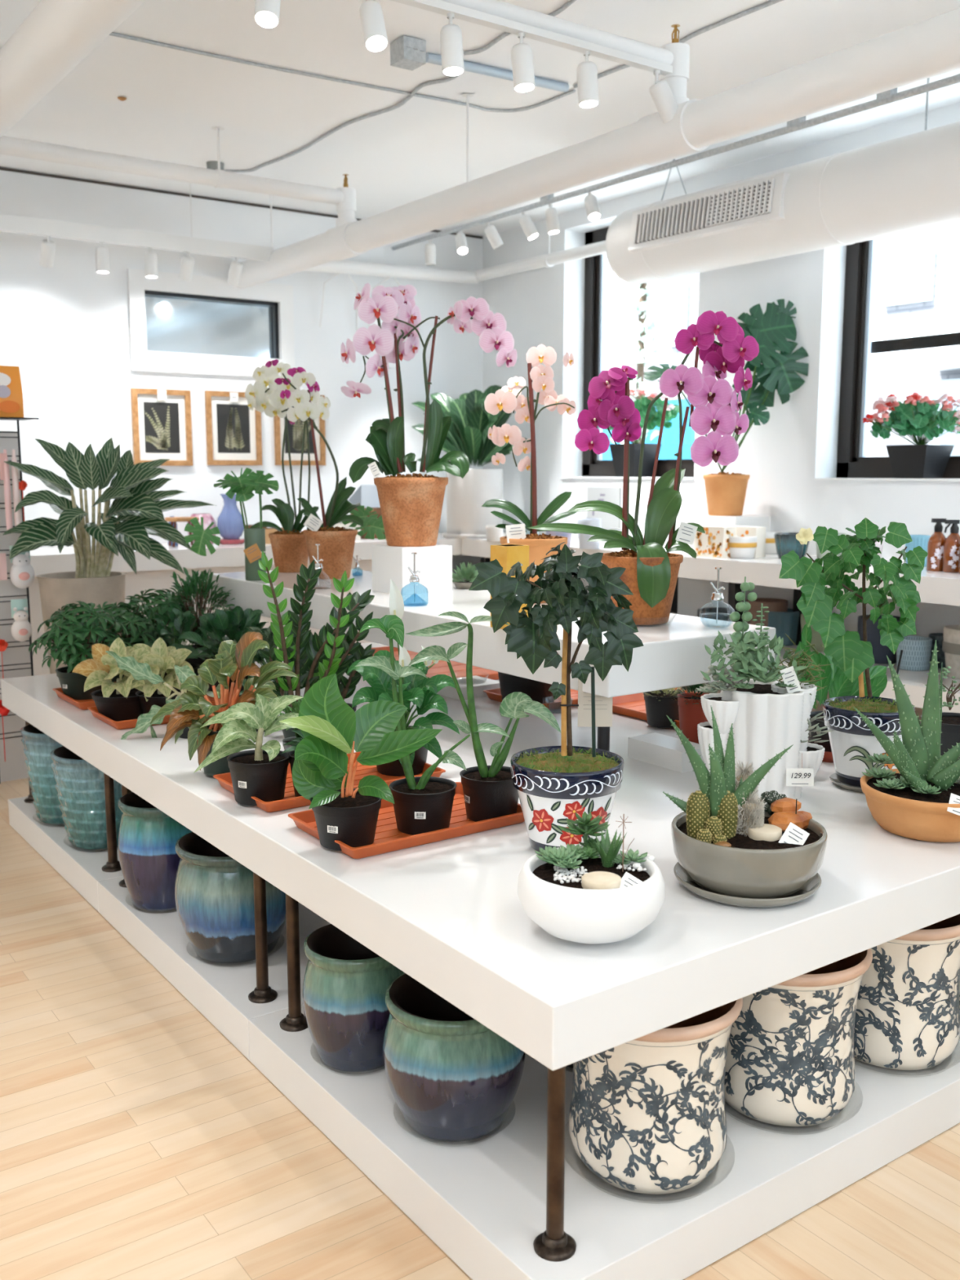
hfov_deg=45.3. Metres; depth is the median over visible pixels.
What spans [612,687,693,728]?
tray
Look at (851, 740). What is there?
potted plant
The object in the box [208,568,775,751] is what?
display shelf
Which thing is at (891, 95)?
track rail
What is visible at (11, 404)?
box
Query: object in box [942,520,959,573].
spray bottle
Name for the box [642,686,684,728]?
potted plant
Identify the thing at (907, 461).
square pot
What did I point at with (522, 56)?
spotlight
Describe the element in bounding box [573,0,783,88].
conduit
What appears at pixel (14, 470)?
slim bottle
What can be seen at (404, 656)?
flower
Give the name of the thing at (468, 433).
potted plant
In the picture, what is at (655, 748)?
low white riser
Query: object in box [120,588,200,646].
plant
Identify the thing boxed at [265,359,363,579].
orchid
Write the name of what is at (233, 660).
plant
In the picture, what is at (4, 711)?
paper flower
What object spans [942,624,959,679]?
ceramic pot
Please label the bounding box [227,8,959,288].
pipe
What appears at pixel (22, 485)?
paper flower
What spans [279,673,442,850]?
potted plant
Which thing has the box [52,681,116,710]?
tray
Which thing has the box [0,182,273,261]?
track
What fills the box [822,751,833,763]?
dish
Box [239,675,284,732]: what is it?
potted plant
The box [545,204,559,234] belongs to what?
spotlight
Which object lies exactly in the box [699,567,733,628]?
spray bottle
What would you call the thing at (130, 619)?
plant
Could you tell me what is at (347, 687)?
plant
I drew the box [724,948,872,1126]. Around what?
pot
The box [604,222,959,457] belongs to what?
window glass
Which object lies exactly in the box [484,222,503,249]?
spotlight
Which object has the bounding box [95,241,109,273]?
spotlight
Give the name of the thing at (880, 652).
ceramic pot
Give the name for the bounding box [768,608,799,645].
ceramic pot
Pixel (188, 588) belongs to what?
potted plant
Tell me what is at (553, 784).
potted tree
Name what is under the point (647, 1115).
pot
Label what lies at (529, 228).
spotlight
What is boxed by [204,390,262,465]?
framed print
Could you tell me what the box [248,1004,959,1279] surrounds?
display platform
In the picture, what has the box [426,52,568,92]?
steel rail
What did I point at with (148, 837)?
glazed pot
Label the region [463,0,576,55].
conduit
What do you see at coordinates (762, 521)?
white riser
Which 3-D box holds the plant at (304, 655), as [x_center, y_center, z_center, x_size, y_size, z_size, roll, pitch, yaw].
[-0.552,0.015,3.928,0.405,0.648,0.201,-1,8,-9]
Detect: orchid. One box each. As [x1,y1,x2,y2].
[244,362,318,573]
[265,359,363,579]
[340,283,517,546]
[481,343,577,603]
[527,310,759,625]
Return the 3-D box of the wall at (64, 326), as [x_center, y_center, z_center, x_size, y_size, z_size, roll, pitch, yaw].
[-4.478,-1.014,6.115,11.550,3.390,0.150,-6,10,-35]
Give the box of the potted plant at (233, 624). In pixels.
[168,605,268,697]
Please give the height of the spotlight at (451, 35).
0.189 m
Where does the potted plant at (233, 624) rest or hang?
on the display table
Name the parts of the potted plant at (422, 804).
pot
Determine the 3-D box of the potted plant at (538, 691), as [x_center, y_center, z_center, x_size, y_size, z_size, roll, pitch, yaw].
[0.190,0.134,4.538,0.261,0.222,0.261,-6,10,-35]
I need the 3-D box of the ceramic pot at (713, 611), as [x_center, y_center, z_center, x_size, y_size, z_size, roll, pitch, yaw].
[1.463,-0.100,6.991,0.284,0.167,0.284,-6,10,-35]
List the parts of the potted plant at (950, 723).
pot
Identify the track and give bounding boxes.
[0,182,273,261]
[390,0,672,75]
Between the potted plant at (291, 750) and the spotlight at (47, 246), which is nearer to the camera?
the potted plant at (291, 750)
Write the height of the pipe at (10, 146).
0.306 m
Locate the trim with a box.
[0,167,482,238]
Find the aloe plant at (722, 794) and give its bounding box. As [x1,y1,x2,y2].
[662,705,793,817]
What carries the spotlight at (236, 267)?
hanging from the track at (11, 224)
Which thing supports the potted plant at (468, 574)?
on the display shelf at (673, 654)
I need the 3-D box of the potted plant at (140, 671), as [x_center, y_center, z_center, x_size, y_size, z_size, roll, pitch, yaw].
[-1.105,0.196,3.969,0.332,0.340,0.137,0,8,0]
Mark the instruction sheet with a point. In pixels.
(603, 705)
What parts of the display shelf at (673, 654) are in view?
leg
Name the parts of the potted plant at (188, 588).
pot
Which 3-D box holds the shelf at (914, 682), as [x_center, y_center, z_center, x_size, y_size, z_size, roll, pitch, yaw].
[2.402,0.253,5.504,0.668,0.100,9.128,-6,10,-35]
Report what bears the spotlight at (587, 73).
hanging from the track at (439, 6)
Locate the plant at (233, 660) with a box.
[150,631,298,776]
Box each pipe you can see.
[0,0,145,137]
[0,126,343,204]
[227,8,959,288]
[302,260,479,329]
[440,0,673,65]
[475,234,606,281]
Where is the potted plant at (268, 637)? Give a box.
[233,626,307,702]
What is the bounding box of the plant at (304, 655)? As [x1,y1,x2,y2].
[257,550,374,737]
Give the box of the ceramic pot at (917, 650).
[896,635,932,671]
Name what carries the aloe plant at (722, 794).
on the succulent planter at (726, 839)
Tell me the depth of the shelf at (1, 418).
5.54 m
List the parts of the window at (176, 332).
pane, frame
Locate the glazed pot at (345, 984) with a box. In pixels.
[302,924,404,1072]
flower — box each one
[0,639,8,678]
[0,699,9,761]
[18,480,27,520]
[389,578,404,619]
[399,645,410,666]
[421,645,431,666]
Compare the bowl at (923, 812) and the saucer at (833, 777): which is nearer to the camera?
the bowl at (923, 812)
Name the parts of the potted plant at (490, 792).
pot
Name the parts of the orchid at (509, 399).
flower, flower, flower, flower, flower, flower, flower, flower, flower, flower, terracotta pot, flower, flower, flower, flower, flower, flower, flower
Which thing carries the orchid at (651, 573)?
in the saucer
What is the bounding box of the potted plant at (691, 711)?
[672,683,717,743]
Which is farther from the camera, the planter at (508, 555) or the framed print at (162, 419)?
the framed print at (162, 419)
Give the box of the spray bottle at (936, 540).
[926,518,946,571]
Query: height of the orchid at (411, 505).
1.031 m
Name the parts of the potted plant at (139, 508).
planter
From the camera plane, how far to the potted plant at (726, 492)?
6.57 m
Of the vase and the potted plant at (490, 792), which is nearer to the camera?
the potted plant at (490, 792)
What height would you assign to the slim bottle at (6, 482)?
0.388 m
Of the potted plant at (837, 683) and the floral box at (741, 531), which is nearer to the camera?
the potted plant at (837, 683)
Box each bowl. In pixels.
[517,811,665,944]
[542,699,572,713]
[671,811,826,898]
[860,768,959,842]
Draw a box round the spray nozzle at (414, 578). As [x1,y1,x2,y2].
[408,552,420,601]
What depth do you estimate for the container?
13.33 m
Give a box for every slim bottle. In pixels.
[3,449,13,530]
[11,449,21,526]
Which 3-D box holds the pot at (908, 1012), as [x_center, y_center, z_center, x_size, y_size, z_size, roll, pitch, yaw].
[1.047,0.846,2.918,0.380,0.380,0.380,2,9,16]
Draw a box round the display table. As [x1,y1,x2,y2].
[0,642,959,1262]
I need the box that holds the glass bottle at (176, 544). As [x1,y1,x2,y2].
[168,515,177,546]
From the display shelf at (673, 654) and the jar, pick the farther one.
the jar
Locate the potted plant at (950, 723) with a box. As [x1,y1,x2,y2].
[920,666,959,759]
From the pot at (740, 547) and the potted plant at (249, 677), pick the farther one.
the pot at (740, 547)
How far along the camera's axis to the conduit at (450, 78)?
5.99 m
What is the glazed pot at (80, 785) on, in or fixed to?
on the saucer
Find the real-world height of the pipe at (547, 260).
0.400 m
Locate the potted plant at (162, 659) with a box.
[118,637,194,715]
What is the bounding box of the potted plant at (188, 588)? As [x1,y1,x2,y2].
[159,567,235,665]
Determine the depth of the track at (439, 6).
4.02 m
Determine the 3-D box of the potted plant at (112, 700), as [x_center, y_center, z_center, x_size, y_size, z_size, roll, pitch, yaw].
[-1.336,0.142,4.228,0.267,0.295,0.240,-6,10,-35]
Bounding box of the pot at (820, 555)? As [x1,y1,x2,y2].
[816,533,846,559]
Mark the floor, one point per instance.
(137, 1142)
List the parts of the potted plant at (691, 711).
pot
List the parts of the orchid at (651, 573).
flower, flower, flower, flower, flower, flower, flower, flower, flower, terracotta pot, flower, flower, flower, flower, flower, flower, flower, flower, flower, flower, flower, flower, flower, flower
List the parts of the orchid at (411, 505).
flower, flower, flower, flower, flower, flower, flower, flower, flower, flower, flower, flower, flower, flower, terracotta pot, flower, flower, flower, flower, flower, flower, flower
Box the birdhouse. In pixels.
[348,484,385,538]
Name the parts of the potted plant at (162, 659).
pot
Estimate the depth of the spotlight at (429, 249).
8.07 m
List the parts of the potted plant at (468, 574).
pot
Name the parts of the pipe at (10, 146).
hanger rod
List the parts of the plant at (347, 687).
pot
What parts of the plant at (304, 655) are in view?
pot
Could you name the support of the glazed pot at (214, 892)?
on the saucer
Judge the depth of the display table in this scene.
2.57 m
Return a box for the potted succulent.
[696,576,834,803]
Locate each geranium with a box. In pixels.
[605,388,679,476]
[862,391,959,478]
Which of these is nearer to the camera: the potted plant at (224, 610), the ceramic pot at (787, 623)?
the potted plant at (224, 610)
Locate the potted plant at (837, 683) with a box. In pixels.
[794,623,887,751]
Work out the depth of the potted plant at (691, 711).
3.83 m
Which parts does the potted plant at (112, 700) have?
pot, stem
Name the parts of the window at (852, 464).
sill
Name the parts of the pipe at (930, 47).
hanger rod, hanger rod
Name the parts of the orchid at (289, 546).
flower, flower, flower, flower, flower, flower, flower, flower, flower, flower, terracotta pot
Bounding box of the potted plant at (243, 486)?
[184,467,386,580]
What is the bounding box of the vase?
[217,493,244,544]
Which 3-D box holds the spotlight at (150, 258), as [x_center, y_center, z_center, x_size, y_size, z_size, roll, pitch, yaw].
[-1.966,-2.256,6.867,0.074,0.172,0.078,-6,10,-35]
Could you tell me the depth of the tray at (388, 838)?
2.90 m
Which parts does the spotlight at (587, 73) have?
stem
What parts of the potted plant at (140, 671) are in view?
pot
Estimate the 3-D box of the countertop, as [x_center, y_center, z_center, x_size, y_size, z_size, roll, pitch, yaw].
[0.864,-0.092,4.343,4.448,0.120,9.128,-6,10,-35]
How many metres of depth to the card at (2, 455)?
5.54 m
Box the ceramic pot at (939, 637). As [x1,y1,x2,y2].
[928,632,946,668]
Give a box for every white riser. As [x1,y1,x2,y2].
[627,732,706,773]
[684,514,770,549]
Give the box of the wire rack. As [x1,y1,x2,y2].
[0,417,39,783]
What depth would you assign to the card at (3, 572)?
5.59 m
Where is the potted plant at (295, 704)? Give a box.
[279,696,302,752]
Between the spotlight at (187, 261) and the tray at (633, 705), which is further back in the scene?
the spotlight at (187, 261)
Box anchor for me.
[117,97,126,101]
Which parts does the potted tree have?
pot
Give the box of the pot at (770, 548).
[764,530,782,554]
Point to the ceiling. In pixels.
(415, 150)
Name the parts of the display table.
leg, leg, leg, leg, leg, leg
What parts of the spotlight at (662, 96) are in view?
stem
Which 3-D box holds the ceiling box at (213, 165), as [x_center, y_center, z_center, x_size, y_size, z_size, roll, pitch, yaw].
[-1.572,-2.811,6.826,0.104,0.040,0.104,-6,10,-35]
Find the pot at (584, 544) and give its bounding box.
[577,518,601,549]
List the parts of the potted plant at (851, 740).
flower, pot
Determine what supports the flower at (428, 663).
on the peace lily
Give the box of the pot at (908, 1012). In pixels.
[853,914,959,1070]
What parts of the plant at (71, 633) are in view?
pot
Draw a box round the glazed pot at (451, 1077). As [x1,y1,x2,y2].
[382,973,525,1142]
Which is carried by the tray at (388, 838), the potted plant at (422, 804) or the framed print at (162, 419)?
the potted plant at (422, 804)
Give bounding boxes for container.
[602,398,695,460]
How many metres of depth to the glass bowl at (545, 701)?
4.37 m
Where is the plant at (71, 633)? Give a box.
[28,600,133,700]
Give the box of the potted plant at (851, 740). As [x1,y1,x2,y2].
[778,517,928,786]
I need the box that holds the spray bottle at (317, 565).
[311,543,330,588]
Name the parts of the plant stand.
leg, leg, seat, leg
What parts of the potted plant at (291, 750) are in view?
pot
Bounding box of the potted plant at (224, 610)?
[209,604,232,648]
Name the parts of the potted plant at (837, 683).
pot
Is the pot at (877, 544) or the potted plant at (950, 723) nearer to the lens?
the potted plant at (950, 723)
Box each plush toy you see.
[9,545,34,588]
[10,598,31,641]
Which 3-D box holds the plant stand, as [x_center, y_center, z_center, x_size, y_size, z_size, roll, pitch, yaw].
[-1.925,-0.700,7.439,0.215,0.187,0.215,-6,10,-35]
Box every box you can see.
[0,365,23,417]
[206,160,224,169]
[265,527,284,543]
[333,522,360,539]
[390,35,426,71]
[693,525,736,558]
[722,525,765,558]
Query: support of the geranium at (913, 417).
on the window at (852, 464)
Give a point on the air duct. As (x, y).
(909, 183)
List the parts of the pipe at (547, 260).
hanger rod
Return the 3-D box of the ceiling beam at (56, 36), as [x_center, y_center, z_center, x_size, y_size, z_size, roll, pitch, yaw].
[-0.757,-1.862,2.908,0.195,0.195,9.120,-6,10,-35]
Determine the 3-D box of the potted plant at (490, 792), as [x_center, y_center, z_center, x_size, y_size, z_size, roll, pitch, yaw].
[0.007,0.198,2.980,0.400,0.546,0.177,-6,10,-35]
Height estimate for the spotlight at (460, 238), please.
0.164 m
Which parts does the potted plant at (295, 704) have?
pot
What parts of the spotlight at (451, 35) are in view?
stem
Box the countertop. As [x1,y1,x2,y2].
[30,533,959,605]
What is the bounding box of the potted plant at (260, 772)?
[193,693,302,805]
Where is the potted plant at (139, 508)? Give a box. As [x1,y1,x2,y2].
[2,437,213,674]
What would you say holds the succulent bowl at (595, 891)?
on the display table
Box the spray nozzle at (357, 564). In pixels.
[352,555,361,573]
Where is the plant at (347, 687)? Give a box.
[309,630,375,712]
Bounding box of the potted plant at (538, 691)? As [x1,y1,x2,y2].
[497,671,554,703]
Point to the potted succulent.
(769, 715)
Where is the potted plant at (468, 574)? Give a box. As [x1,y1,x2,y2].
[452,561,478,589]
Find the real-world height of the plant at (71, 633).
0.389 m
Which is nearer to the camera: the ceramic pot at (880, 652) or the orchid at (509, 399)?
the orchid at (509, 399)
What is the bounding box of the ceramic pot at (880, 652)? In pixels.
[857,614,900,664]
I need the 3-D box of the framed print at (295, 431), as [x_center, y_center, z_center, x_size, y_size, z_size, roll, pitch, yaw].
[-1.288,-1.504,8.231,0.392,0.500,0.032,-6,10,-35]
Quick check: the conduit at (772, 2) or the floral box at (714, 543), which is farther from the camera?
the floral box at (714, 543)
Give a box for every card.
[0,453,6,479]
[0,553,7,580]
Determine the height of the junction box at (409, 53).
0.090 m
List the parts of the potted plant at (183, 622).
pot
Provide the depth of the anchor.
5.61 m
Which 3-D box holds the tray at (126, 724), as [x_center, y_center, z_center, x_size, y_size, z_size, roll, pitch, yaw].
[-1.157,0.264,4.335,0.550,0.034,0.320,-6,10,-35]
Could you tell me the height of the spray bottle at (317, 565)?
0.184 m
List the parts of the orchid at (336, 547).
flower, flower, flower, flower, flower, flower, flower, flower, flower, flower, flower, flower, terracotta pot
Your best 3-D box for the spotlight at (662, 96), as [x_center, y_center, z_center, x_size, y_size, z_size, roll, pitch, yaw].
[0.708,-2.076,4.398,0.130,0.182,0.074,-4,9,-26]
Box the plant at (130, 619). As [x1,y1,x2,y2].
[80,595,167,682]
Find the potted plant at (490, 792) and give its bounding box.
[404,611,560,822]
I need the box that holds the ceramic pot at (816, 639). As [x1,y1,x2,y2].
[800,613,824,651]
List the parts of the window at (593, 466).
sill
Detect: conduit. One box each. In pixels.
[109,31,575,112]
[223,75,458,173]
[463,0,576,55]
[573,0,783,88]
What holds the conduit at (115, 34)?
attached to the ceiling
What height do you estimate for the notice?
0.280 m
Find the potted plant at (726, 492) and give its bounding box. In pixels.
[644,298,808,515]
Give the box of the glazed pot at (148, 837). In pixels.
[117,791,191,911]
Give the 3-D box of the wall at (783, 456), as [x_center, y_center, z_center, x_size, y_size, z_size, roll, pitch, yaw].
[3.625,-0.772,4.468,0.300,3.390,12.280,-6,10,-35]
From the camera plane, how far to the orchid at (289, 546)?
5.48 m
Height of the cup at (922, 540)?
0.156 m
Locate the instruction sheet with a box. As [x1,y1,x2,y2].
[577,679,613,726]
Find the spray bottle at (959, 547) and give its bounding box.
[958,546,959,573]
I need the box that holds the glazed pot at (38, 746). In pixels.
[20,724,65,825]
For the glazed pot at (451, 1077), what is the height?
0.300 m
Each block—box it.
[371,544,452,595]
[436,675,500,700]
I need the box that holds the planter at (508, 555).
[490,544,528,629]
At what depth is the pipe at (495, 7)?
4.12 m
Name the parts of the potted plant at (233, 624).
pot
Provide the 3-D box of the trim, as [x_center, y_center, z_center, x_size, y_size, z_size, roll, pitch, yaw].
[-3.539,-2.763,6.435,8.740,0.014,0.011,-6,10,-35]
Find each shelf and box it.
[0,417,39,420]
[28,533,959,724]
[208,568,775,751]
[774,644,959,712]
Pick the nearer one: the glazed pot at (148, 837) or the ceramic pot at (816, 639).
the glazed pot at (148, 837)
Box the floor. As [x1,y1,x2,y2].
[0,777,959,1279]
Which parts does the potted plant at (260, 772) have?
pot, stem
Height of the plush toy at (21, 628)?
0.210 m
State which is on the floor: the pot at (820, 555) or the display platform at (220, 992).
the display platform at (220, 992)
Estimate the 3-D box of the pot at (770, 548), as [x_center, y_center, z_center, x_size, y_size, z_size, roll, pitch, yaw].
[1.695,-0.577,6.786,0.167,0.130,0.167,-6,10,-35]
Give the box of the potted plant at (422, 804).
[355,614,470,835]
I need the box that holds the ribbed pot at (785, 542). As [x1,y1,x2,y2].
[773,532,808,559]
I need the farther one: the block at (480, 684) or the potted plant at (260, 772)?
the block at (480, 684)
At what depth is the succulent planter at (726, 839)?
2.47 m
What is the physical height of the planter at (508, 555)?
0.254 m
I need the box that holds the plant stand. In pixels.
[164,516,199,546]
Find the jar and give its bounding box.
[186,513,216,543]
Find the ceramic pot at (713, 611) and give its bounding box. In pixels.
[697,607,742,622]
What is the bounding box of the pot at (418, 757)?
[376,725,427,776]
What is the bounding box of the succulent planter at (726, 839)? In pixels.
[662,705,826,898]
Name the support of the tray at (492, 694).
on the display table
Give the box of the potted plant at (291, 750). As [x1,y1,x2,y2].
[281,729,352,796]
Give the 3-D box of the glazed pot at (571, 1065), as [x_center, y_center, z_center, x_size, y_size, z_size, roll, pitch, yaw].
[0.270,0.849,2.880,0.278,0.390,0.278,-6,10,-35]
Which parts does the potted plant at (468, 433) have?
planter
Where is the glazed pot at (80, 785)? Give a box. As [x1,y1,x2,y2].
[50,746,132,849]
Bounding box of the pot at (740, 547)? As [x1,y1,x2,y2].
[728,535,756,558]
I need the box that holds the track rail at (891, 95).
[391,74,959,250]
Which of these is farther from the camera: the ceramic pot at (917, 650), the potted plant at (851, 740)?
the ceramic pot at (917, 650)
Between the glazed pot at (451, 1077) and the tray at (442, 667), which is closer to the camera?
the glazed pot at (451, 1077)
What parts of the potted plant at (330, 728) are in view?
pot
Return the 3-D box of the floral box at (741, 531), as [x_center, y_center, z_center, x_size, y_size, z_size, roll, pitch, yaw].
[1.495,-0.560,6.537,0.082,0.170,0.260,-6,10,-35]
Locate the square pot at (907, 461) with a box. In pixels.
[885,444,954,478]
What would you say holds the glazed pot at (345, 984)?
on the saucer
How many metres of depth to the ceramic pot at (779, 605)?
6.67 m
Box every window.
[126,268,294,377]
[560,226,694,479]
[813,239,959,481]
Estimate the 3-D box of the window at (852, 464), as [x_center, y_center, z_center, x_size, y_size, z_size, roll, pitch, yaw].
[2.448,-1.709,5.965,0.295,1.750,1.440,-6,10,-35]
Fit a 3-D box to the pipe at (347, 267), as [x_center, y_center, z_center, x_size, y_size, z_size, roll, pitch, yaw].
[-0.695,-2.515,8.411,1.603,0.496,0.153,-6,10,-35]
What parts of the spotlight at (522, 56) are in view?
stem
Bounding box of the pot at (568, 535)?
[546,531,571,547]
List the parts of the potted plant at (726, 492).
terracotta pot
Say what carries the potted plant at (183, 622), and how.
on the tray at (82, 704)
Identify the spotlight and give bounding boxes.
[39,235,54,267]
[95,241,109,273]
[144,247,158,278]
[178,251,194,281]
[227,257,242,286]
[253,0,280,28]
[359,0,387,52]
[424,240,435,266]
[440,13,464,75]
[454,231,467,254]
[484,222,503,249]
[511,32,534,92]
[519,212,537,239]
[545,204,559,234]
[577,50,599,107]
[584,192,600,221]
[648,70,678,123]
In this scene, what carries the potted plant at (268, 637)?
on the display table
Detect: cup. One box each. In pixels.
[485,524,503,541]
[905,534,930,566]
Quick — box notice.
[586,487,621,528]
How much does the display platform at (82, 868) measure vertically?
0.119 m
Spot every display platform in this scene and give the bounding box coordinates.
[8,796,123,911]
[97,876,330,1060]
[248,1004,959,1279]
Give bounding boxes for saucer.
[673,862,822,907]
[829,773,862,792]
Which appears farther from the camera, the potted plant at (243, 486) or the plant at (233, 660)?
the potted plant at (243, 486)
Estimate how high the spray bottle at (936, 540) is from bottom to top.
0.254 m
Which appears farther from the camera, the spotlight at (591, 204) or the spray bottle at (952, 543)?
the spotlight at (591, 204)
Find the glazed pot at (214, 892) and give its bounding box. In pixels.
[174,831,285,964]
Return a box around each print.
[130,387,193,466]
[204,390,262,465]
[273,395,325,465]
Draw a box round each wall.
[0,166,482,579]
[482,102,959,637]
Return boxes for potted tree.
[468,542,643,852]
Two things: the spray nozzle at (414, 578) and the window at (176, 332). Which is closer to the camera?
the spray nozzle at (414, 578)
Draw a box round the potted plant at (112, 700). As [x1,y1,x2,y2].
[72,637,151,721]
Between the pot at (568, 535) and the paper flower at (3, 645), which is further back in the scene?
the pot at (568, 535)
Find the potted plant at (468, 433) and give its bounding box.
[411,385,527,538]
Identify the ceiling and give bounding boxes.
[0,0,959,236]
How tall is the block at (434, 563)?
0.185 m
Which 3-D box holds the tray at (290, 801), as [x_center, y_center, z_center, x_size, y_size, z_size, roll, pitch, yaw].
[-0.438,0.406,3.368,0.585,0.034,0.355,-6,10,-35]
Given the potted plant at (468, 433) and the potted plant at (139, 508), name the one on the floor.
the potted plant at (139, 508)
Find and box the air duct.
[605,77,959,284]
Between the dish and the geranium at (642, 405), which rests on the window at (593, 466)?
the geranium at (642, 405)
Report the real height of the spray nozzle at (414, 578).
0.190 m
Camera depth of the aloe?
2.89 m
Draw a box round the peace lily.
[346,578,459,776]
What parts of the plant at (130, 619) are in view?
pot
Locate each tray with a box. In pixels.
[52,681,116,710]
[87,693,239,729]
[213,751,445,812]
[288,782,524,858]
[348,645,498,679]
[483,688,577,710]
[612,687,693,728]
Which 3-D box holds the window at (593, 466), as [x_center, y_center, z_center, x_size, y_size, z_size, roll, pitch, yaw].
[1.094,-1.985,7.840,0.295,1.750,1.320,-6,10,-35]
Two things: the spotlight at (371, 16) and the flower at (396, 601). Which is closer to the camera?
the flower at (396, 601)
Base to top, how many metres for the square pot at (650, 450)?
0.223 m
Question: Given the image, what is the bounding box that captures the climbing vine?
[604,271,662,444]
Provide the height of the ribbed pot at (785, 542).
0.141 m
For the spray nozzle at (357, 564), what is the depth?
5.33 m
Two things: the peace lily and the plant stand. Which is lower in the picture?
the peace lily
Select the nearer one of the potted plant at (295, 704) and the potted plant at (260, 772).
the potted plant at (260, 772)
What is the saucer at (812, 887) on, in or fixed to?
on the display table
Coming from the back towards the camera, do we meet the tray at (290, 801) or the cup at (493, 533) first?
the cup at (493, 533)
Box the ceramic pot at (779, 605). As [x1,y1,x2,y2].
[746,597,787,626]
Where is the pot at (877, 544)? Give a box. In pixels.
[875,541,883,557]
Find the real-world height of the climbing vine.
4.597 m
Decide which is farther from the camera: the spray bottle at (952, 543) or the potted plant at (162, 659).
the spray bottle at (952, 543)
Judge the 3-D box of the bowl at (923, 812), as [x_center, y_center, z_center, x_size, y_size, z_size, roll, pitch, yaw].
[1.153,0.428,2.945,0.346,0.115,0.346,-6,10,-35]
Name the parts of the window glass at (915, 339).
pane, pane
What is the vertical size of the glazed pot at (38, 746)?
0.398 m
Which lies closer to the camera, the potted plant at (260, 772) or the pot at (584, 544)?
the potted plant at (260, 772)
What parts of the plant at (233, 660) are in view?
pot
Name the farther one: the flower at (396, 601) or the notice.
the notice
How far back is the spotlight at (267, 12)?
3.41 m
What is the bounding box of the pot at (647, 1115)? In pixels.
[568,998,742,1194]
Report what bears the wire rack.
on the floor
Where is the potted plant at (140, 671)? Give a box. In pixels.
[105,650,195,739]
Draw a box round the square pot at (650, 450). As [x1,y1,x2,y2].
[609,443,661,476]
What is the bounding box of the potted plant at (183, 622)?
[136,608,218,679]

